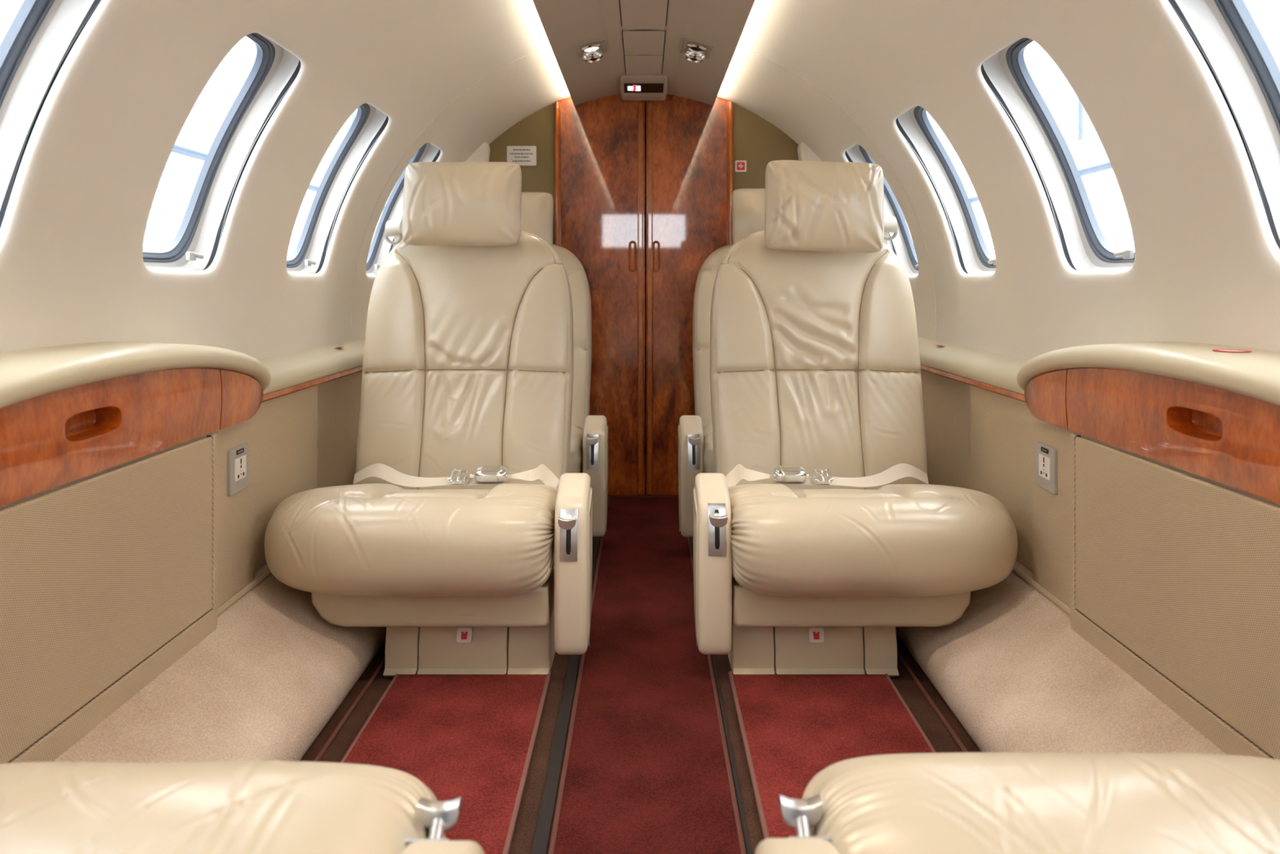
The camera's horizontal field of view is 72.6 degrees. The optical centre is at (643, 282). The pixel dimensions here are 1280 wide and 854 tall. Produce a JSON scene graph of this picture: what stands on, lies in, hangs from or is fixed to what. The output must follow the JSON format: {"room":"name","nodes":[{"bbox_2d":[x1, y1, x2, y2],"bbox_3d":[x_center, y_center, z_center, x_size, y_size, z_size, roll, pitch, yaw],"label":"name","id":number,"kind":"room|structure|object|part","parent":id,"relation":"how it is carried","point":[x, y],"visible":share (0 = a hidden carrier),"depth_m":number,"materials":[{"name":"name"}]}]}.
{"room":"aircraft cabin","nodes":[
{"label":"aircraft cabin","id":0,"kind":"room"},
{"bbox_2d":[0,0,394,258],"bbox_3d":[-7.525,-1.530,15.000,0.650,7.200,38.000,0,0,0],"label":"window","id":1,"kind":"structure","parent":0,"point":[189,152],"depth_m":14.44,"materials":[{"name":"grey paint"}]},
{"bbox_2d":[0,0,570,608],"bbox_3d":[-0.435,0.050,0.695,0.870,1.540,4.950,0,0,0],"label":"wall","id":2,"kind":"structure","parent":0,"point":[452,76],"depth_m":1.68,"materials":[{"name":"white plastic"}]},
{"bbox_2d":[0,0,101,228],"bbox_3d":[-0.754,-0.234,0.976,0.282,0.503,0.342,0,0,0],"label":"window","id":3,"kind":"structure","parent":2,"relation":"in","point":[42,35],"depth_m":1.11,"materials":[{"name":"rubber"},{"name":"acrylic"},{"name":"white plastic"}]},
{"bbox_2d":[0,433,217,763],"bbox_3d":[-0.735,0.448,0.197,0.010,0.375,2.593,0,0,0],"label":"access panel","id":4,"kind":"object","parent":2,"relation":"attached to","point":[108,580],"visible":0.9,"depth_m":1.17,"materials":[{"name":"fabric"}]},
{"bbox_2d":[0,341,271,506],"bbox_3d":[-0.776,0.173,1.215,0.133,0.168,1.000,0,0,0],"label":"console","id":5,"kind":"object","parent":2,"relation":"attached to","point":[68,413],"visible":1,"depth_m":1.20,"materials":[{"name":"wood"}]},
{"bbox_3d":[-0.749,0.194,1.215,0.040,0.124,0.580,0,0,0],"label":"drawer","id":6,"kind":"part","parent":5,"relation":"part of","materials":[{"name":"brown wood"}]},
{"bbox_3d":[-0.743,0.203,1.601,0.028,0.104,0.186,0,0,-2],"label":"panel","id":7,"kind":"part","parent":5,"relation":"part of","materials":[{"name":"brown wood"}]},
{"bbox_2d":[53,564,386,762],"bbox_3d":[-0.667,0.669,0.685,0.256,0.209,4.870,0,0,0],"label":"ledge","id":8,"kind":"object","parent":2,"relation":"attached to","point":[273,672],"depth_m":1.39,"materials":[{"name":"beige carpet"}]},
{"bbox_2d":[142,32,300,271],"bbox_3d":[-0.754,-0.234,1.542,0.282,0.503,0.342,0,0,0],"label":"window","id":9,"kind":"structure","parent":2,"relation":"in","point":[194,246],"depth_m":1.67,"materials":[{"name":"rubber"},{"name":"acrylic"},{"name":"white plastic"}]},
{"bbox_2d":[226,442,248,496],"bbox_3d":[-0.749,0.345,1.611,0.010,0.083,0.080,0,0,-1],"label":"power outlet","id":10,"kind":"object","parent":2,"relation":"attached to","point":[237,457],"visible":1,"depth_m":1.60,"materials":[{"name":"grey plastic"}]},
{"bbox_2d":[234,454,246,481],"bbox_3d":[-0.747,0.344,1.611,0.004,0.041,0.046,0,0,-2],"label":"socket","id":11,"kind":"object","parent":10,"relation":"attached to","point":[240,460],"depth_m":1.61,"materials":[{"name":"white plastic"}]},
{"bbox_2d":[217,568,271,616],"bbox_3d":[-0.747,0.578,2.300,0.012,0.012,1.600,0,0,0],"label":"trim","id":12,"kind":"structure","parent":2,"relation":"attached to","point":[253,584],"depth_m":1.62,"materials":[{"name":"fabric"}]},
{"bbox_2d":[257,337,364,402],"bbox_3d":[-0.795,0.204,2.402,0.088,0.081,1.385,0,0,0],"label":"ledge","id":13,"kind":"object","parent":2,"relation":"attached to","point":[291,372],"visible":0.42,"depth_m":2.01,"materials":[{"name":"plastic"}]},
{"bbox_2d":[286,102,388,274],"bbox_3d":[-0.754,-0.234,2.110,0.282,0.503,0.342,0,0,0],"label":"window","id":14,"kind":"structure","parent":2,"relation":"in","point":[308,256],"depth_m":2.24,"materials":[{"name":"rubber"},{"name":"acrylic"},{"name":"white plastic"}]},
{"bbox_2d":[362,142,440,275],"bbox_3d":[-0.754,-0.234,2.676,0.282,0.503,0.342,0,0,0],"label":"window","id":15,"kind":"structure","parent":2,"relation":"in","point":[380,248],"depth_m":2.79,"materials":[{"name":"rubber"},{"name":"acrylic"},{"name":"white plastic"}]},
{"bbox_2d":[554,101,560,245],"bbox_3d":[-0.308,0.064,3.107,0.022,1.412,0.029,0,0,0],"label":"trim","id":16,"kind":"structure","parent":2,"relation":"attached to","point":[557,104],"depth_m":3.10,"materials":[{"name":"orange wood"}]},
{"bbox_2d":[300,537,982,853],"bbox_3d":[0.000,0.795,0.775,1.720,0.050,5.050,0,0,0],"label":"floor","id":17,"kind":"structure","parent":0,"point":[933,727],"depth_m":1.50,"materials":[{"name":"brown wood"}]},
{"bbox_2d":[312,657,385,761],"bbox_3d":[-0.525,0.767,0.700,0.008,0.008,4.800,0,0,0],"label":"edging","id":18,"kind":"object","parent":17,"relation":"on","point":[357,700],"visible":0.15,"depth_m":1.54,"materials":[{"name":"brown wood"}]},
{"bbox_2d":[264,161,592,677],"bbox_3d":[-0.422,0.241,1.929,0.637,1.067,0.700,0,0,0],"label":"seat","id":19,"kind":"object","parent":17,"relation":"on","point":[468,357],"visible":0.99,"depth_m":2.02,"materials":[{"name":"beige leather"}]},
{"bbox_2d":[264,483,558,596],"bbox_3d":[-0.451,0.498,1.815,0.580,0.186,0.472,0,0,0],"label":"seat cushion","id":20,"kind":"object","parent":19,"relation":"on","point":[357,540],"depth_m":1.60,"materials":[{"name":"beige leather"}]},
{"bbox_3d":[-0.407,0.619,1.853,0.455,0.078,0.395,0,0,0],"label":"seat frame","id":21,"kind":"part","parent":19,"relation":"part of","materials":[{"name":"leather"}]},
{"bbox_2d":[352,462,559,487],"bbox_3d":[-0.430,0.435,1.940,0.488,0.061,0.072,0,0,8],"label":"belt","id":22,"kind":"object","parent":19,"relation":"on","point":[484,474],"visible":0.98,"depth_m":1.93,"materials":[{"name":"beige fabric"}]},
{"bbox_2d":[401,161,521,245],"bbox_3d":[-0.440,-0.190,2.105,0.285,0.206,0.092,0,0,0],"label":"headrest cover","id":23,"kind":"object","parent":19,"relation":"on","point":[446,203],"depth_m":2.07,"materials":[{"name":"beige leather"}]},
{"bbox_3d":[-0.430,0.199,2.139,0.513,0.670,0.273,0,0,0],"label":"backrest","id":24,"kind":"part","parent":19,"relation":"part of","materials":[{"name":"beige leather"}]},
{"bbox_3d":[-0.142,0.446,1.629,0.035,0.022,0.052,0,0,0],"label":"recline lever","id":25,"kind":"part","parent":19,"relation":"part of","materials":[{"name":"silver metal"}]},
{"bbox_3d":[-0.142,0.478,1.648,0.033,0.094,0.021,0,0,0],"label":"lever plate","id":26,"kind":"part","parent":19,"relation":"part of","materials":[{"name":"silver metal"}]},
{"bbox_3d":[-0.139,0.549,1.710,0.062,0.324,0.141,0,0,0],"label":"armrest","id":27,"kind":"part","parent":19,"relation":"part of","materials":[{"name":"leather"}]},
{"bbox_3d":[-0.107,0.553,1.714,0.008,0.295,0.119,0,0,0],"label":"panel","id":28,"kind":"part","parent":19,"relation":"part of","materials":[{"name":"leather"}]},
{"bbox_2d":[340,671,551,853],"bbox_3d":[-0.332,0.764,0.900,0.301,0.011,1.608,0,0,0],"label":"floor mat","id":29,"kind":"object","parent":17,"relation":"on","point":[470,737],"visible":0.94,"depth_m":1.45,"materials":[{"name":"red carpet"}]},
{"bbox_2d":[0,760,484,853],"bbox_3d":[-0.419,0.241,0.395,0.611,1.067,0.832,0,0,0],"label":"seat","id":30,"kind":"object","parent":29,"relation":"on","point":[254,806],"visible":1,"depth_m":0.69,"materials":[{"name":"beige leather"}]},
{"bbox_3d":[-0.165,0.470,0.670,0.033,0.094,0.023,0,0,0],"label":"lever plate","id":31,"kind":"part","parent":30,"relation":"part of","materials":[{"name":"silver metal"}]},
{"bbox_3d":[-0.165,0.443,0.676,0.035,0.051,0.064,0,0,0],"label":"recline lever","id":32,"kind":"part","parent":30,"relation":"part of","materials":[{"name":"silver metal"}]},
{"bbox_3d":[-0.148,0.549,0.611,0.061,0.324,0.141,0,0,0],"label":"armrest","id":33,"kind":"part","parent":30,"relation":"part of","materials":[{"name":"leather"}]},
{"bbox_2d":[520,191,608,537],"bbox_3d":[-0.422,0.238,2.692,0.637,1.072,0.697,0,0,0],"label":"seat","id":34,"kind":"object","parent":17,"relation":"on","point":[588,450],"visible":0.29,"depth_m":2.83,"materials":[{"name":"beige leather"}]},
{"bbox_2d":[520,191,553,247],"bbox_3d":[-0.442,-0.195,2.865,0.285,0.205,0.097,0,0,0],"label":"headrest cover","id":35,"kind":"object","parent":34,"relation":"on","point":[536,207],"depth_m":2.85,"materials":[{"name":"beige leather"}]},
{"bbox_3d":[-0.430,0.199,2.904,0.513,0.670,0.273,0,0,0],"label":"backrest","id":36,"kind":"part","parent":34,"relation":"part of","materials":[{"name":"beige leather"}]},
{"bbox_2d":[568,424,583,472],"bbox_3d":[-0.451,0.498,2.580,0.580,0.186,0.471,0,0,0],"label":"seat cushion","id":37,"kind":"object","parent":34,"relation":"on","point":[576,450],"depth_m":2.41,"materials":[{"name":"beige leather"}]},
{"bbox_3d":[-0.142,0.433,2.400,0.035,0.022,0.052,0,0,0],"label":"recline lever","id":38,"kind":"part","parent":34,"relation":"part of","materials":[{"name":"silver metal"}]},
{"bbox_3d":[-0.142,0.470,2.414,0.033,0.094,0.023,0,0,0],"label":"lever plate","id":39,"kind":"part","parent":34,"relation":"part of","materials":[{"name":"silver metal"}]},
{"bbox_3d":[-0.139,0.549,2.474,0.062,0.324,0.141,0,0,0],"label":"armrest","id":40,"kind":"part","parent":34,"relation":"part of","materials":[{"name":"leather"}]},
{"bbox_3d":[-0.107,0.553,2.479,0.008,0.295,0.119,0,0,0],"label":"panel","id":41,"kind":"part","parent":34,"relation":"part of","materials":[{"name":"leather"}]},
{"bbox_2d":[530,537,599,853],"bbox_3d":[-0.141,0.768,0.700,0.021,0.003,4.800,0,0,0],"label":"track","id":42,"kind":"object","parent":17,"relation":"on","point":[540,841],"visible":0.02,"depth_m":1.41,"materials":[{"name":"black metal"}]},
{"bbox_2d":[547,496,746,853],"bbox_3d":[0.004,0.765,0.700,0.265,0.009,4.808,0,0,0],"label":"carpet runner","id":43,"kind":"object","parent":17,"relation":"on","point":[646,769],"visible":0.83,"depth_m":1.53,"materials":[{"name":"red carpet"}]},
{"bbox_2d":[689,537,751,853],"bbox_3d":[0.142,0.768,0.700,0.006,0.003,4.800,0,0,0],"label":"track","id":44,"kind":"object","parent":17,"relation":"on","point":[748,847],"visible":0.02,"depth_m":1.40,"materials":[{"name":"black"}]},
{"bbox_2d":[678,188,764,537],"bbox_3d":[0.415,0.232,2.693,0.632,1.085,0.697,0,0,0],"label":"seat","id":45,"kind":"object","parent":17,"relation":"on","point":[695,450],"visible":0.24,"depth_m":2.83,"materials":[{"name":"beige leather"}]},
{"bbox_3d":[0.103,0.553,2.479,0.008,0.295,0.119,0,0,0],"label":"panel","id":46,"kind":"part","parent":45,"relation":"part of","materials":[{"name":"leather"}]},
{"bbox_3d":[0.135,0.549,2.474,0.064,0.324,0.141,0,0,0],"label":"armrest","id":47,"kind":"part","parent":45,"relation":"part of","materials":[{"name":"leather"}]},
{"bbox_3d":[0.138,0.470,2.414,0.033,0.094,0.023,0,0,0],"label":"lever plate","id":48,"kind":"part","parent":45,"relation":"part of","materials":[{"name":"silver metal"}]},
{"bbox_3d":[0.138,0.433,2.400,0.035,0.022,0.052,0,0,0],"label":"recline lever","id":49,"kind":"part","parent":45,"relation":"part of","materials":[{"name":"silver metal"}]},
{"bbox_2d":[702,424,714,472],"bbox_3d":[0.440,0.498,2.580,0.581,0.186,0.471,0,0,0],"label":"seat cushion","id":50,"kind":"object","parent":45,"relation":"on","point":[708,450],"depth_m":2.40,"materials":[{"name":"beige leather"}]},
{"bbox_3d":[0.419,0.199,2.905,0.513,0.670,0.272,0,0,0],"label":"backrest","id":51,"kind":"part","parent":45,"relation":"part of","materials":[{"name":"beige leather"}]},
{"bbox_2d":[732,188,764,244],"bbox_3d":[0.434,-0.208,2.869,0.285,0.205,0.095,0,0,0],"label":"headrest cover","id":52,"kind":"object","parent":45,"relation":"on","point":[748,204],"depth_m":2.84,"materials":[{"name":"beige leather"}]},
{"bbox_2d":[728,671,936,839],"bbox_3d":[0.320,0.764,0.900,0.309,0.011,1.608,0,0,0],"label":"floor mat","id":53,"kind":"object","parent":17,"relation":"on","point":[793,727],"visible":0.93,"depth_m":1.49,"materials":[{"name":"red carpet"}]},
{"bbox_2d":[755,751,1279,853],"bbox_3d":[0.384,0.241,0.410,0.611,1.067,0.831,0,0,0],"label":"seat","id":54,"kind":"object","parent":53,"relation":"on","point":[989,802],"visible":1,"depth_m":0.69,"materials":[{"name":"beige leather"}]},
{"bbox_3d":[0.113,0.549,0.614,0.061,0.324,0.141,0,0,0],"label":"armrest","id":55,"kind":"part","parent":54,"relation":"part of","materials":[{"name":"leather"}]},
{"bbox_3d":[0.127,0.443,0.679,0.035,0.051,0.064,0,0,0],"label":"recline lever","id":56,"kind":"part","parent":54,"relation":"part of","materials":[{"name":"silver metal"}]},
{"bbox_3d":[0.127,0.470,0.673,0.033,0.094,0.023,0,0,0],"label":"lever plate","id":57,"kind":"part","parent":54,"relation":"part of","materials":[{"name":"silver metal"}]},
{"bbox_2d":[693,160,1017,677],"bbox_3d":[0.410,0.238,1.928,0.648,1.072,0.712,0,0,0],"label":"seat","id":58,"kind":"object","parent":17,"relation":"on","point":[815,357],"visible":0.98,"depth_m":2.02,"materials":[{"name":"beige leather"}]},
{"bbox_3d":[0.103,0.553,1.714,0.008,0.295,0.119,0,0,0],"label":"panel","id":59,"kind":"part","parent":58,"relation":"part of","materials":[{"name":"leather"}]},
{"bbox_3d":[0.135,0.549,1.710,0.064,0.324,0.141,0,0,0],"label":"armrest","id":60,"kind":"part","parent":58,"relation":"part of","materials":[{"name":"leather"}]},
{"bbox_3d":[0.138,0.468,1.649,0.033,0.094,0.022,0,0,0],"label":"lever plate","id":61,"kind":"part","parent":58,"relation":"part of","materials":[{"name":"silver metal"}]},
{"bbox_3d":[0.138,0.442,1.631,0.035,0.022,0.052,0,0,0],"label":"recline lever","id":62,"kind":"part","parent":58,"relation":"part of","materials":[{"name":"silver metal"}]},
{"bbox_3d":[0.419,0.199,2.139,0.513,0.670,0.275,0,0,0],"label":"backrest","id":63,"kind":"part","parent":58,"relation":"part of","materials":[{"name":"beige leather"}]},
{"bbox_2d":[764,160,884,253],"bbox_3d":[0.438,-0.184,2.102,0.292,0.227,0.100,0,0,0],"label":"headrest cover","id":64,"kind":"object","parent":58,"relation":"on","point":[811,206],"depth_m":2.07,"materials":[{"name":"beige leather"}]},
{"bbox_2d":[725,462,928,487],"bbox_3d":[0.417,0.435,1.940,0.488,0.061,0.072,0,0,-8],"label":"belt","id":65,"kind":"object","parent":58,"relation":"on","point":[783,474],"visible":0.98,"depth_m":1.94,"materials":[{"name":"beige fabric"}]},
{"bbox_3d":[0.397,0.619,1.853,0.455,0.078,0.395,0,0,0],"label":"seat frame","id":66,"kind":"part","parent":58,"relation":"part of","materials":[{"name":"leather"}]},
{"bbox_2d":[728,484,1017,596],"bbox_3d":[0.440,0.498,1.815,0.580,0.186,0.472,0,0,0],"label":"seat cushion","id":67,"kind":"object","parent":58,"relation":"on","point":[784,540],"depth_m":1.60,"materials":[{"name":"beige leather"}]},
{"bbox_2d":[897,648,968,752],"bbox_3d":[0.525,0.767,0.700,0.008,0.008,4.800,0,0,0],"label":"edging","id":68,"kind":"object","parent":17,"relation":"on","point":[918,683],"visible":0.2,"depth_m":1.57,"materials":[{"name":"brown"}]},
{"bbox_2d":[532,0,755,106],"bbox_3d":[0.000,-0.655,0.690,0.504,0.051,4.880,0,0,0],"label":"ceiling","id":69,"kind":"structure","parent":0,"point":[566,24],"depth_m":2.35,"materials":[{"name":"beige plastic"}]},
{"bbox_2d":[573,38,608,62],"bbox_3d":[-0.148,-0.650,2.460,0.090,0.038,0.150,0,0,0],"label":"recessed light","id":70,"kind":"object","parent":69,"relation":"in","point":[592,51],"visible":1,"depth_m":2.46,"materials":[{"name":"silver metal"}]},
{"bbox_2d":[618,0,668,27],"bbox_3d":[0.000,-0.675,2.007,0.119,0.011,0.580,0,0,0],"label":"panel","id":71,"kind":"object","parent":69,"relation":"attached to","point":[633,13],"visible":0.99,"depth_m":2.17,"materials":[{"name":"beige plastic"}]},
{"bbox_2d":[623,54,663,75],"bbox_3d":[0.000,-0.675,2.701,0.119,0.011,0.243,0,0,0],"label":"panel","id":72,"kind":"object","parent":69,"relation":"attached to","point":[634,64],"visible":0.85,"depth_m":2.69,"materials":[{"name":"beige plastic"}]},
{"bbox_2d":[622,29,666,54],"bbox_3d":[0.000,-0.675,2.454,0.119,0.011,0.242,0,0,0],"label":"panel","id":73,"kind":"object","parent":69,"relation":"attached to","point":[635,42],"visible":0.98,"depth_m":2.43,"materials":[{"name":"beige plastic"}]},
{"bbox_2d":[619,75,668,100],"bbox_3d":[0.000,-0.663,2.975,0.160,0.048,0.260,0,0,0],"label":"sign box","id":74,"kind":"object","parent":69,"relation":"attached to","point":[633,87],"visible":0.9,"depth_m":2.92,"materials":[{"name":"beige plastic"}]},
{"bbox_2d":[679,38,713,62],"bbox_3d":[0.148,-0.650,2.460,0.090,0.038,0.150,0,0,0],"label":"recessed light","id":75,"kind":"object","parent":69,"relation":"in","point":[695,51],"visible":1,"depth_m":2.46,"materials":[{"name":"silver metal"}]},
{"bbox_2d":[488,71,844,493],"bbox_3d":[0.000,0.015,3.145,1.740,1.610,0.050,0,0,0],"label":"wall","id":76,"kind":"structure","parent":0,"point":[757,141],"depth_m":3.12,"materials":[{"name":"brown fabric"}]},
{"bbox_2d":[466,142,490,161],"bbox_3d":[-0.684,-0.012,3.082,0.272,0.964,0.074,0,0,0],"label":"trim","id":77,"kind":"structure","parent":76,"relation":"attached to","point":[482,153],"depth_m":3.04,"materials":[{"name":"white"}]},
{"bbox_2d":[506,146,536,165],"bbox_3d":[-0.437,-0.452,3.117,0.105,0.070,0.003,0,0,0],"label":"placard","id":78,"kind":"object","parent":76,"relation":"attached to","point":[520,155],"visible":0.94,"depth_m":3.12,"materials":[{"name":"white plastic"}]},
{"bbox_2d":[558,93,644,495],"bbox_3d":[-0.154,0.032,3.127,0.316,1.463,0.037,0,0,0],"label":"door","id":79,"kind":"structure","parent":76,"relation":"in","point":[602,140],"depth_m":3.12,"materials":[{"name":"brown wood"}]},
{"bbox_3d":[-0.040,-0.092,3.114,0.028,0.112,0.005,0,0,0],"label":"finger pull","id":80,"kind":"part","parent":79,"relation":"part of","materials":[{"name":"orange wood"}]},
{"bbox_2d":[607,493,678,497],"bbox_3d":[0.000,0.767,3.115,0.600,0.006,0.050,0,0,0],"label":"trim","id":81,"kind":"structure","parent":76,"relation":"attached to","point":[645,494],"depth_m":3.11,"materials":[{"name":"black"}]},
{"bbox_2d":[645,93,728,495],"bbox_3d":[0.160,0.032,3.127,0.304,1.463,0.037,0,0,0],"label":"door","id":82,"kind":"structure","parent":76,"relation":"in","point":[686,138],"depth_m":3.12,"materials":[{"name":"brown wood"}]},
{"bbox_3d":[0.044,-0.092,3.114,0.028,0.112,0.005,0,0,0],"label":"finger pull","id":83,"kind":"part","parent":82,"relation":"part of","materials":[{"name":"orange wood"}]},
{"bbox_2d":[735,160,746,171],"bbox_3d":[0.347,-0.415,3.117,0.040,0.040,0.004,0,0,0],"label":"sign","id":84,"kind":"object","parent":76,"relation":"attached to","point":[740,166],"visible":1,"depth_m":3.12,"materials":[{"name":"red plastic"}]},
{"bbox_3d":[0.347,-0.415,3.117,0.029,0.029,0.002,0,0,0],"label":"red panel","id":85,"kind":"part","parent":84,"relation":"part of","materials":[{"name":"red plastic"}]},
{"bbox_2d":[797,142,822,161],"bbox_3d":[0.684,-0.012,3.082,0.272,0.964,0.074,0,0,0],"label":"trim","id":86,"kind":"structure","parent":76,"relation":"attached to","point":[805,153],"depth_m":3.04,"materials":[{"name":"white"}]},
{"bbox_2d":[716,0,1279,607],"bbox_3d":[0.435,0.050,0.695,0.870,1.540,4.950,0,0,0],"label":"wall","id":87,"kind":"structure","parent":0,"point":[1206,267],"depth_m":1.71,"materials":[{"name":"white plastic"}]},
{"bbox_2d":[727,101,733,244],"bbox_3d":[0.308,0.064,3.107,0.022,1.412,0.029,0,0,0],"label":"trim","id":88,"kind":"structure","parent":87,"relation":"attached to","point":[730,104],"depth_m":3.10,"materials":[{"name":"orange wood"}]},
{"bbox_2d":[844,130,918,275],"bbox_3d":[0.754,-0.234,2.705,0.282,0.503,0.342,0,0,0],"label":"window","id":89,"kind":"structure","parent":87,"relation":"in","point":[902,245],"depth_m":2.82,"materials":[{"name":"dark rubber"},{"name":"acrylic"},{"name":"white plastic"}]},
{"bbox_2d":[895,106,995,274],"bbox_3d":[0.754,-0.234,2.139,0.282,0.503,0.342,0,0,0],"label":"window","id":90,"kind":"structure","parent":87,"relation":"in","point":[974,256],"depth_m":2.27,"materials":[{"name":"dark rubber"},{"name":"acrylic"},{"name":"white plastic"}]},
{"bbox_2d":[917,337,1030,402],"bbox_3d":[0.795,0.204,2.402,0.088,0.081,1.385,0,0,0],"label":"ledge","id":91,"kind":"object","parent":87,"relation":"attached to","point":[995,372],"visible":0.48,"depth_m":2.02,"materials":[{"name":"leather"}]},
{"bbox_2d":[1012,565,1070,615],"bbox_3d":[0.747,0.578,2.300,0.012,0.012,1.600,0,0,0],"label":"trim","id":92,"kind":"structure","parent":87,"relation":"attached to","point":[1047,594],"depth_m":1.62,"materials":[{"name":"fabric"}]},
{"bbox_2d":[1035,441,1057,494],"bbox_3d":[0.749,0.345,1.622,0.010,0.083,0.080,0,0,1],"label":"power outlet","id":93,"kind":"object","parent":87,"relation":"attached to","point":[1046,456],"visible":1,"depth_m":1.61,"materials":[{"name":"grey plastic"}]},
{"bbox_2d":[1039,453,1050,480],"bbox_3d":[0.747,0.344,1.622,0.004,0.041,0.046,0,0,2],"label":"socket","id":94,"kind":"object","parent":93,"relation":"attached to","point":[1044,459],"depth_m":1.62,"materials":[{"name":"white plastic"}]},
{"bbox_2d":[981,37,1134,271],"bbox_3d":[0.754,-0.234,1.571,0.282,0.503,0.342,0,0,0],"label":"window","id":95,"kind":"structure","parent":87,"relation":"in","point":[1085,247],"depth_m":1.70,"materials":[{"name":"dark rubber"},{"name":"acrylic"},{"name":"white plastic"}]},
{"bbox_2d":[895,560,1225,754],"bbox_3d":[0.667,0.669,0.685,0.256,0.209,4.870,0,0,0],"label":"ledge","id":96,"kind":"object","parent":87,"relation":"attached to","point":[1014,671],"depth_m":1.42,"materials":[{"name":"beige carpet"}]},
{"bbox_2d":[1016,341,1279,503],"bbox_3d":[0.776,0.173,1.215,0.133,0.168,1.000,0,0,0],"label":"console","id":97,"kind":"object","parent":87,"relation":"attached to","point":[1192,407],"visible":1,"depth_m":1.21,"materials":[{"name":"wood"}]},
{"bbox_3d":[0.743,0.203,1.601,0.028,0.104,0.186,0,0,2],"label":"panel","id":98,"kind":"part","parent":97,"relation":"part of","materials":[{"name":"brown wood"}]},
{"bbox_3d":[0.749,0.194,1.215,0.040,0.124,0.580,0,0,0],"label":"drawer","id":99,"kind":"part","parent":97,"relation":"part of","materials":[{"name":"brown wood"}]},
{"bbox_2d":[1212,349,1252,352],"bbox_3d":[0.786,0.092,1.165,0.044,0.001,0.044,0,0,0],"label":"decal","id":100,"kind":"object","parent":97,"relation":"on","point":[1216,350],"visible":1,"depth_m":1.16,"materials":[{"name":"red"}]},
{"bbox_2d":[1070,433,1279,759],"bbox_3d":[0.735,0.448,0.197,0.010,0.375,2.593,0,0,0],"label":"access panel","id":101,"kind":"object","parent":87,"relation":"attached to","point":[1175,576],"visible":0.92,"depth_m":1.18,"materials":[{"name":"fabric"}]},
{"bbox_2d":[1168,0,1279,249],"bbox_3d":[0.754,-0.234,1.004,0.282,0.503,0.342,0,0,0],"label":"window","id":102,"kind":"structure","parent":87,"relation":"in","point":[1225,33],"depth_m":1.14,"materials":[{"name":"acrylic"},{"name":"white plastic"},{"name":"rubber"}]},
{"label":"outside","id":103,"kind":"structure","parent":0,"visible":0},
{"bbox_3d":[0.000,2.095,10.000,80.000,0.050,100.000,0,0,0],"label":"ground","id":104,"kind":"structure","parent":103,"visible":0},
{"bbox_2d":[899,0,1279,258],"bbox_3d":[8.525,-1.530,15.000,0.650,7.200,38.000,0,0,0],"label":"window","id":105,"kind":"structure","parent":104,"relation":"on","point":[1097,175],"depth_m":16.56,"materials":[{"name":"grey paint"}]}
]}

